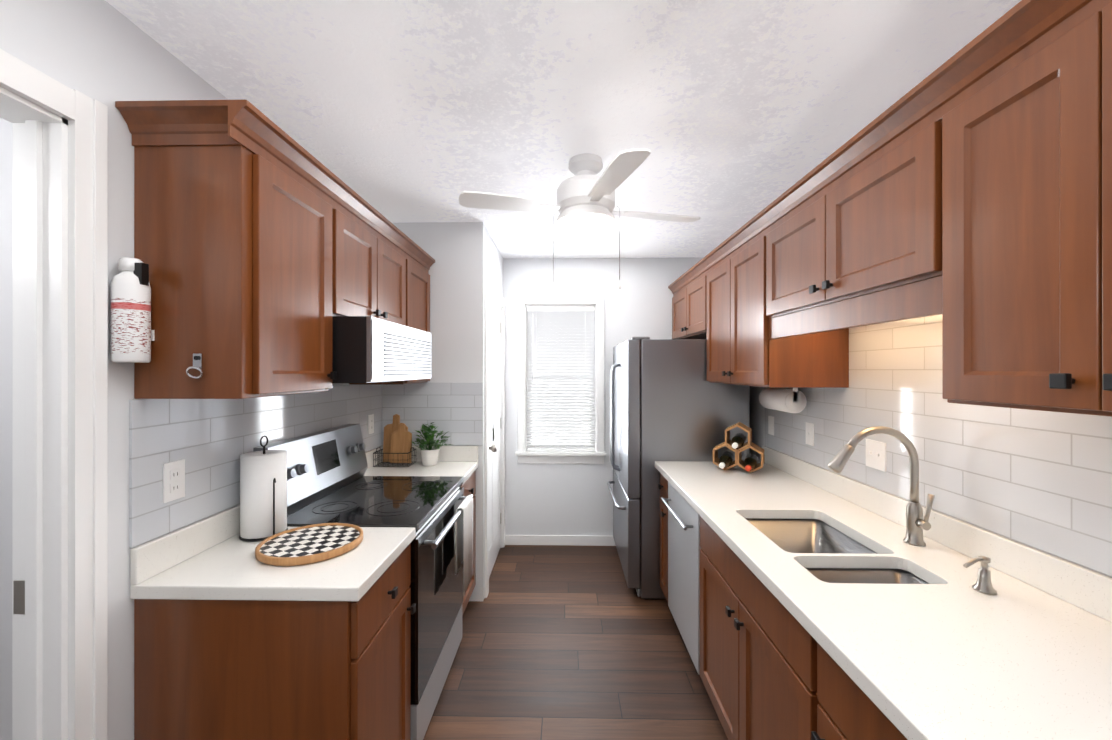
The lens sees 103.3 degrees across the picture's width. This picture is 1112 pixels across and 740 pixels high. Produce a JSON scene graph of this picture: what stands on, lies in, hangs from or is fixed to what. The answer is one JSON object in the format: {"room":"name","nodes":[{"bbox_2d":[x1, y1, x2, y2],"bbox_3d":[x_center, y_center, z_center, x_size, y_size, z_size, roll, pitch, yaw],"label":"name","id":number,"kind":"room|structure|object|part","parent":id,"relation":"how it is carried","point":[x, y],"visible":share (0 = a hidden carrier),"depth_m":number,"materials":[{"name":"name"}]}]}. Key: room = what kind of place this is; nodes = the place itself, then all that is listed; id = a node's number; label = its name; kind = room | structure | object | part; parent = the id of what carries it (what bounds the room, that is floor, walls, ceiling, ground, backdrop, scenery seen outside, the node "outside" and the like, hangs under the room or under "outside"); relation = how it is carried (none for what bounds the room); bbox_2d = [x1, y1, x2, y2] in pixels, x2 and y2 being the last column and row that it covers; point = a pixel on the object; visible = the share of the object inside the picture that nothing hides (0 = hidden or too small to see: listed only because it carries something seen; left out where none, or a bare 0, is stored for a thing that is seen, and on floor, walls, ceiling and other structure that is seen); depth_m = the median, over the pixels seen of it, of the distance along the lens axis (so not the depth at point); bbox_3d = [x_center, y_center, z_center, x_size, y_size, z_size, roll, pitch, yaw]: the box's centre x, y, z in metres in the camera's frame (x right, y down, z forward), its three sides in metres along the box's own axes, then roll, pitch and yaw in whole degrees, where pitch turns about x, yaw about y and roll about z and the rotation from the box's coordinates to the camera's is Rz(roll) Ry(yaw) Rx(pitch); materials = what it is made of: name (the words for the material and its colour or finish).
{"room":"kitchen","nodes":[
{"label":"kitchen","id":0,"kind":"room"},
{"bbox_2d":[0,118,12,739],"bbox_3d":[-1.907,0.270,1.372,1.240,2.460,0.100,0,0,1],"label":"wall","id":1,"kind":"structure","parent":0,"point":[6,202],"depth_m":1.30,"materials":[{"name":"white paint"}]},
{"bbox_2d":[0,0,369,739],"bbox_3d":[-1.239,0.270,0.759,0.120,2.460,4.220,0,0,1],"label":"wall","id":2,"kind":"structure","parent":0,"point":[104,52],"depth_m":1.17,"materials":[{"name":"white paint"}]},
{"bbox_2d":[0,49,107,739],"bbox_3d":[-1.229,0.412,0.646,0.144,2.175,0.965,0,0,1],"label":"trim","id":3,"kind":"structure","parent":2,"relation":"attached to","point":[60,430],"depth_m":1.05,"materials":[{"name":"white paint"}]},
{"bbox_2d":[110,257,154,362],"bbox_3d":[-1.128,-0.158,1.173,0.079,0.275,0.084,0,0,1],"label":"fire extinguisher","id":4,"kind":"object","parent":2,"relation":"attached to","point":[132,335],"visible":0.96,"depth_m":1.15,"materials":[{"name":"white metal"}]},
{"bbox_2d":[134,145,336,398],"bbox_3d":[-0.988,-0.285,1.438,0.351,0.730,0.448,0,0,1],"label":"upper cabinet","id":5,"kind":"object","parent":2,"relation":"attached to","point":[233,246],"visible":1,"depth_m":1.22,"materials":[{"name":"brown wood"}]},
{"bbox_2d":[186,354,203,378],"bbox_3d":[-0.985,-0.010,1.202,0.046,0.070,0.021,0,0,1],"label":"bottle opener","id":6,"kind":"object","parent":5,"relation":"attached to","point":[198,362],"visible":1,"depth_m":1.21,"materials":[{"name":"silver metal"}]},
{"bbox_2d":[129,384,381,547],"bbox_3d":[-1.148,0.285,2.034,0.008,0.406,1.658,0,0,1],"label":"tile backsplash","id":7,"kind":"structure","parent":2,"relation":"attached to","point":[210,441],"depth_m":1.47,"materials":[{"name":"white tile"}]},
{"bbox_2d":[163,459,184,502],"bbox_3d":[-1.154,0.335,1.332,0.007,0.116,0.070,0,0,1],"label":"electrical outlet","id":8,"kind":"object","parent":7,"relation":"attached to","point":[173,480],"visible":1,"depth_m":1.33,"materials":[{"name":"white plastic"}]},
{"bbox_2d":[368,414,373,433],"bbox_3d":[-1.128,0.330,2.687,0.007,0.116,0.070,0,0,1],"label":"electrical outlet","id":9,"kind":"object","parent":7,"relation":"attached to","point":[371,424],"visible":1,"depth_m":2.68,"materials":[{"name":"white plastic"}]},
{"bbox_2d":[115,100,434,273],"bbox_3d":[-0.976,-0.665,2.011,0.353,0.095,1.694,0,0,1],"label":"crown molding","id":10,"kind":"structure","parent":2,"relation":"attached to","point":[249,126],"depth_m":1.22,"materials":[{"name":"brown wood"}]},
{"bbox_2d":[332,209,405,325],"bbox_3d":[-0.976,-0.427,2.044,0.351,0.445,0.756,0,0,1],"label":"upper cabinet","id":11,"kind":"object","parent":2,"relation":"attached to","point":[368,273],"visible":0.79,"depth_m":1.92,"materials":[{"name":"brown wood"}]},
{"bbox_2d":[332,316,430,382],"bbox_3d":[-0.914,-0.075,2.043,0.454,0.256,0.754,0,0,1],"label":"over-the-range microwave","id":12,"kind":"object","parent":11,"relation":"attached to","point":[368,349],"visible":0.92,"depth_m":1.71,"materials":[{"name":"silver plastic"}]},
{"bbox_2d":[349,259,429,384],"bbox_3d":[-0.964,-0.285,2.642,0.351,0.730,0.432,0,0,1],"label":"upper cabinet","id":13,"kind":"object","parent":2,"relation":"attached to","point":[417,297],"visible":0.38,"depth_m":2.60,"materials":[{"name":"brown wood"}]},
{"bbox_2d":[381,222,485,600],"bbox_3d":[-0.864,0.270,2.922,0.785,2.460,0.120,0,0,1],"label":"wall","id":14,"kind":"structure","parent":0,"point":[456,251],"depth_m":2.86,"materials":[{"name":"white paint"}]},
{"bbox_2d":[382,383,482,445],"bbox_3d":[-0.800,0.285,2.855,0.654,0.406,0.008,0,0,1],"label":"tile backsplash","id":15,"kind":"structure","parent":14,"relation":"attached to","point":[455,410],"depth_m":2.85,"materials":[{"name":"white tile"}]},
{"bbox_2d":[486,228,502,296],"bbox_3d":[-0.522,0.270,3.375,0.120,2.460,0.820,0,0,1],"label":"wall","id":16,"kind":"structure","parent":0,"point":[494,266],"depth_m":3.31,"materials":[{"name":"white paint"}]},
{"bbox_2d":[489,298,500,576],"bbox_3d":[-0.458,0.487,3.344,0.110,2.010,0.722,0,0,1],"label":"closet door","id":17,"kind":"structure","parent":16,"relation":"in","point":[494,428],"depth_m":3.39,"materials":[{"name":"white paint"}]},
{"bbox_2d":[485,277,504,597],"bbox_3d":[-0.514,0.445,3.341,0.138,2.110,0.883,0,0,1],"label":"door frame","id":18,"kind":"structure","parent":16,"relation":"attached to","point":[493,294],"depth_m":3.20,"materials":[{"name":"white paint"}]},
{"bbox_2d":[105,0,1020,257],"bbox_3d":[-0.605,-0.985,1.211,4.090,0.050,5.390,0,0,1],"label":"ceiling","id":19,"kind":"structure","parent":0,"point":[733,116],"depth_m":1.50,"materials":[{"name":"white paint"}]},
{"bbox_2d":[459,148,699,245],"bbox_3d":[0.136,-0.817,2.022,0.860,0.285,0.860,0,0,31],"label":"ceiling fan","id":20,"kind":"object","parent":19,"relation":"attached to","point":[585,189],"visible":0.9,"depth_m":1.92,"materials":[{"name":"white plastic"}]},
{"bbox_2d":[552,206,620,292],"bbox_3d":[0.136,-0.550,2.022,0.314,0.373,0.268,0,0,1],"label":"ceiling fan light","id":21,"kind":"object","parent":20,"relation":"attached to","point":[585,229],"visible":1,"depth_m":1.94,"materials":[{"name":"white glass"}]},
{"bbox_2d":[423,545,727,739],"bbox_3d":[-0.605,1.525,1.211,4.090,0.050,5.390,0,0,1],"label":"floor","id":22,"kind":"structure","parent":0,"point":[563,642],"depth_m":2.25,"materials":[{"name":"brown wood"}]},
{"bbox_2d":[134,544,415,739],"bbox_3d":[-0.841,1.065,1.435,0.646,0.870,0.448,0,0,1],"label":"base cabinet","id":23,"kind":"object","parent":22,"relation":"on","point":[260,670],"visible":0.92,"depth_m":1.21,"materials":[{"name":"brown wood"}]},
{"bbox_2d":[130,504,415,600],"bbox_3d":[-0.847,0.559,1.429,0.633,0.139,0.460,0,0,1],"label":"countertop","id":24,"kind":"structure","parent":23,"relation":"on","point":[212,557],"depth_m":1.29,"materials":[{"name":"white stone"}]},
{"bbox_2d":[239,435,287,541],"bbox_3d":[-1.044,0.411,1.580,0.156,0.354,0.148,0,0,1],"label":"towel stand","id":25,"kind":"object","parent":24,"relation":"on","point":[260,539],"visible":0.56,"depth_m":1.53,"materials":[{"name":"black metal"}]},
{"bbox_2d":[240,450,286,538],"bbox_3d":[-1.048,0.439,1.580,0.140,0.280,0.140,0,0,1],"label":"paper towel roll","id":26,"kind":"object","parent":25,"relation":"on","point":[260,471],"visible":0.94,"depth_m":1.52,"materials":[{"name":"white paper"}]},
{"bbox_2d":[255,523,362,565],"bbox_3d":[-0.815,0.576,1.470,0.314,0.026,0.314,0,0,1],"label":"tray","id":27,"kind":"object","parent":24,"relation":"on","point":[308,544],"visible":1,"depth_m":1.44,"materials":[{"name":"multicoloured wood"}]},
{"bbox_2d":[253,424,472,739],"bbox_3d":[-0.796,0.897,2.040,0.690,1.205,0.752,0,0,1],"label":"range","id":28,"kind":"object","parent":22,"relation":"on","point":[327,482],"visible":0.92,"depth_m":1.92,"materials":[{"name":"silver metal"}]},
{"bbox_2d":[455,496,472,594],"bbox_3d":[-0.460,0.871,2.214,0.044,0.419,0.211,0,0,1],"label":"towel","id":29,"kind":"object","parent":28,"relation":"hanging from","point":[464,538],"visible":0.96,"depth_m":2.19,"materials":[{"name":"white fabric"}]},
{"bbox_2d":[460,470,475,615],"bbox_3d":[-0.817,1.065,2.639,0.646,0.870,0.434,0,0,1],"label":"base cabinet","id":30,"kind":"object","parent":22,"relation":"on","point":[469,484],"visible":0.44,"depth_m":2.75,"materials":[{"name":"brown wood"}]},
{"bbox_2d":[362,445,477,483],"bbox_3d":[-0.823,0.560,2.640,0.633,0.139,0.434,0,0,1],"label":"countertop","id":31,"kind":"structure","parent":30,"relation":"on","point":[461,461],"depth_m":2.69,"materials":[{"name":"white stone"}]},
{"bbox_2d":[373,447,415,466],"bbox_3d":[-1.000,0.535,2.737,0.214,0.105,0.150,0,0,1],"label":"wire basket","id":32,"kind":"object","parent":31,"relation":"on","point":[378,458],"visible":0.83,"depth_m":2.69,"materials":[{"name":"black metal"}]},
{"bbox_2d":[383,414,407,461],"bbox_3d":[-1.018,0.431,2.797,0.150,0.300,0.045,0,0,1],"label":"cutting board","id":33,"kind":"object","parent":32,"relation":"in","point":[389,429],"visible":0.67,"depth_m":2.79,"materials":[{"name":"brown wood"}]},
{"bbox_2d":[390,423,411,462],"bbox_3d":[-0.969,0.456,2.758,0.130,0.250,0.031,0,0,1],"label":"cutting board","id":34,"kind":"object","parent":32,"relation":"in","point":[401,439],"visible":0.94,"depth_m":2.75,"materials":[{"name":"brown wood"}]},
{"bbox_2d":[411,422,452,465],"bbox_3d":[-0.768,0.455,2.717,0.248,0.268,0.210,0,0,1],"label":"potted plant","id":35,"kind":"object","parent":31,"relation":"on","point":[430,454],"visible":1,"depth_m":2.70,"materials":[{"name":"green plant"}]},
{"bbox_2d":[658,473,667,601],"bbox_3d":[0.993,1.065,2.725,0.711,0.870,0.236,0,0,1],"label":"base cabinet","id":36,"kind":"object","parent":22,"relation":"on","point":[663,486],"visible":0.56,"depth_m":2.74,"materials":[{"name":"brown wood"}]},
{"bbox_2d":[607,337,749,598],"bbox_3d":[0.836,0.641,3.299,0.851,1.718,0.894,0,0,1],"label":"fridge","id":37,"kind":"object","parent":22,"relation":"on","point":[671,403],"depth_m":2.86,"materials":[{"name":"silver metal"}]},
{"bbox_3d":[0.446,0.446,3.307,0.070,0.990,0.715,0,0,1],"label":"fridge handle","id":38,"kind":"part","parent":37,"relation":"part of","materials":[{"name":"silver metal"}]},
{"bbox_2d":[661,482,700,674],"bbox_3d":[0.948,1.067,2.305,0.689,0.866,0.594,0,0,1],"label":"dishwasher","id":39,"kind":"object","parent":22,"relation":"on","point":[684,547],"visible":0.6,"depth_m":2.23,"materials":[{"name":"grey metal"}]},
{"bbox_2d":[700,516,925,739],"bbox_3d":[0.969,1.065,1.539,0.711,0.870,0.928,0,0,1],"label":"base cabinet","id":40,"kind":"object","parent":22,"relation":"on","point":[758,659],"visible":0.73,"depth_m":1.46,"materials":[{"name":"brown wood"}]},
{"bbox_2d":[655,446,1111,739],"bbox_3d":[0.966,0.559,1.424,0.713,0.139,2.838,0,0,1],"label":"countertop","id":41,"kind":"structure","parent":40,"relation":"on","point":[948,652],"depth_m":1.07,"materials":[{"name":"white stone"}]},
{"bbox_2d":[713,422,763,472],"bbox_3d":[1.082,0.452,2.610,0.271,0.274,0.150,0,0,28],"label":"wine rack","id":42,"kind":"object","parent":41,"relation":"on","point":[739,461],"visible":0.9,"depth_m":2.56,"materials":[{"name":"brown wood"}]},
{"bbox_2d":[719,451,733,468],"bbox_3d":[0.996,0.536,2.593,0.068,0.068,0.300,0,0,28],"label":"wine bottle","id":43,"kind":"object","parent":42,"relation":"in","point":[726,458],"visible":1,"depth_m":2.55,"materials":[{"name":"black glass"}]},
{"bbox_2d":[731,433,745,448],"bbox_3d":[1.056,0.418,2.561,0.068,0.068,0.300,0,0,28],"label":"wine bottle","id":44,"kind":"object","parent":42,"relation":"in","point":[738,440],"visible":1,"depth_m":2.52,"materials":[{"name":"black glass"}]},
{"bbox_2d":[744,453,757,470],"bbox_3d":[1.116,0.536,2.530,0.068,0.068,0.300,0,0,28],"label":"wine bottle","id":45,"kind":"object","parent":42,"relation":"in","point":[750,461],"visible":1,"depth_m":2.49,"materials":[{"name":"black glass"}]},
{"bbox_2d":[746,519,928,583],"bbox_3d":[0.924,0.738,1.538,0.368,0.212,0.658,0,0,1],"label":"sink basin","id":46,"kind":"object","parent":41,"relation":"in","point":[802,536],"visible":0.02,"depth_m":1.77,"materials":[{"name":"silver metal"}]},
{"bbox_2d":[828,426,934,545],"bbox_3d":[1.092,0.390,1.486,0.318,0.397,0.093,0,0,1],"label":"faucet","id":47,"kind":"object","parent":41,"relation":"on","point":[916,524],"visible":1,"depth_m":1.49,"materials":[{"name":"silver metal"}]},
{"bbox_2d":[963,556,996,594],"bbox_3d":[1.121,0.543,1.175,0.096,0.091,0.051,0,0,1],"label":"soap dispenser","id":48,"kind":"object","parent":41,"relation":"on","point":[983,584],"visible":0.98,"depth_m":1.17,"materials":[{"name":"silver metal"}]},
{"bbox_2d":[811,643,906,739],"bbox_3d":[0.955,1.065,0.799,0.711,0.870,0.548,0,0,1],"label":"base cabinet","id":49,"kind":"object","parent":22,"relation":"on","point":[848,708],"visible":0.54,"depth_m":0.96,"materials":[{"name":"brown wood"}]},
{"bbox_2d":[503,257,703,535],"bbox_3d":[0.400,0.270,3.827,1.945,2.460,0.120,0,0,1],"label":"wall","id":50,"kind":"structure","parent":0,"point":[558,499],"depth_m":3.77,"materials":[{"name":"white paint"}]},
{"bbox_2d":[505,535,615,545],"bbox_3d":[0.458,1.458,3.759,1.825,0.085,0.012,0,0,1],"label":"baseboard","id":51,"kind":"structure","parent":50,"relation":"attached to","point":[583,540],"depth_m":3.76,"materials":[{"name":"white paint"}]},
{"bbox_2d":[515,297,605,463],"bbox_3d":[0.042,0.087,3.809,0.772,1.426,0.170,0,0,1],"label":"window","id":52,"kind":"structure","parent":50,"relation":"in","point":[596,456],"depth_m":3.76,"materials":[{"name":"white paint"}]},
{"bbox_2d":[527,306,594,450],"bbox_3d":[0.042,0.074,3.800,0.582,1.247,0.061,0,0,1],"label":"window blinds","id":53,"kind":"object","parent":52,"relation":"attached to","point":[560,346],"visible":0.9,"depth_m":3.81,"materials":[{"name":"white plastic"}]},
{"bbox_3d":[0.043,0.074,3.870,0.590,1.249,0.042,0,0,1],"label":"window sash","id":54,"kind":"part","parent":52,"relation":"part of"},
{"bbox_2d":[750,386,1109,576],"bbox_3d":[1.380,0.270,1.172,0.120,2.460,5.390,0,0,1],"label":"wall","id":55,"kind":"structure","parent":0,"point":[757,417],"depth_m":2.96,"materials":[{"name":"white paint"}]},
{"bbox_2d":[672,275,706,338],"bbox_3d":[1.154,-0.450,3.294,0.411,0.400,0.908,0,0,1],"label":"upper cabinet","id":56,"kind":"object","parent":55,"relation":"attached to","point":[689,312],"visible":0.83,"depth_m":3.21,"materials":[{"name":"brown wood"}]},
{"bbox_2d":[707,236,848,387],"bbox_3d":[1.137,-0.285,2.420,0.411,0.730,0.836,0,0,1],"label":"upper cabinet","id":57,"kind":"object","parent":55,"relation":"attached to","point":[743,348],"visible":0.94,"depth_m":2.12,"materials":[{"name":"brown wood"}]},
{"bbox_2d":[759,387,806,412],"bbox_3d":[1.250,0.154,2.440,0.124,0.146,0.295,0,0,1],"label":"paper towel holder","id":58,"kind":"object","parent":57,"relation":"attached to","point":[794,400],"visible":0.98,"depth_m":2.32,"materials":[{"name":"white paper"}]},
{"bbox_2d":[766,120,941,338],"bbox_3d":[1.119,-0.395,1.536,0.411,0.510,0.928,0,0,1],"label":"upper cabinet","id":59,"kind":"object","parent":55,"relation":"attached to","point":[875,226],"depth_m":1.34,"materials":[{"name":"brown wood"}]},
{"bbox_3d":[1.007,-0.187,1.538,0.090,0.094,0.926,0,0,1],"label":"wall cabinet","id":60,"kind":"part","parent":59,"relation":"part of","materials":[{"name":"brown wood"}]},
{"bbox_2d":[668,0,1111,296],"bbox_3d":[1.125,-0.665,1.875,0.413,0.095,3.746,0,0,1],"label":"crown molding","id":61,"kind":"structure","parent":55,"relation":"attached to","point":[1021,31],"depth_m":1.10,"materials":[{"name":"brown wood"}]},
{"bbox_2d":[765,314,1111,576],"bbox_3d":[1.319,0.128,1.417,0.008,0.720,2.838,0,0,1],"label":"tile backsplash","id":62,"kind":"structure","parent":55,"relation":"attached to","point":[1039,480],"depth_m":1.44,"materials":[{"name":"white tile"}]},
{"bbox_2d":[768,416,773,435],"bbox_3d":[1.338,0.345,2.738,0.007,0.115,0.070,0,0,1],"label":"electrical outlet","id":63,"kind":"object","parent":62,"relation":"attached to","point":[770,425],"visible":1,"depth_m":2.73,"materials":[{"name":"white plastic"}]},
{"bbox_2d":[806,422,813,445],"bbox_3d":[1.326,0.335,2.308,0.013,0.115,0.070,0,0,1],"label":"light switch","id":64,"kind":"object","parent":62,"relation":"attached to","point":[809,433],"visible":1,"depth_m":2.30,"materials":[{"name":"white plastic"}]},
{"bbox_2d":[866,439,885,471],"bbox_3d":[1.317,0.350,1.818,0.013,0.115,0.115,0,0,1],"label":"light switch","id":65,"kind":"object","parent":62,"relation":"attached to","point":[875,454],"visible":1,"depth_m":1.81,"materials":[{"name":"white plastic"}]},
{"bbox_2d":[942,2,1111,416],"bbox_3d":[1.104,-0.285,0.746,0.411,0.730,0.648,0,0,1],"label":"upper cabinet","id":66,"kind":"object","parent":55,"relation":"attached to","point":[1027,234],"visible":1,"depth_m":0.86,"materials":[{"name":"brown wood"}]}
]}

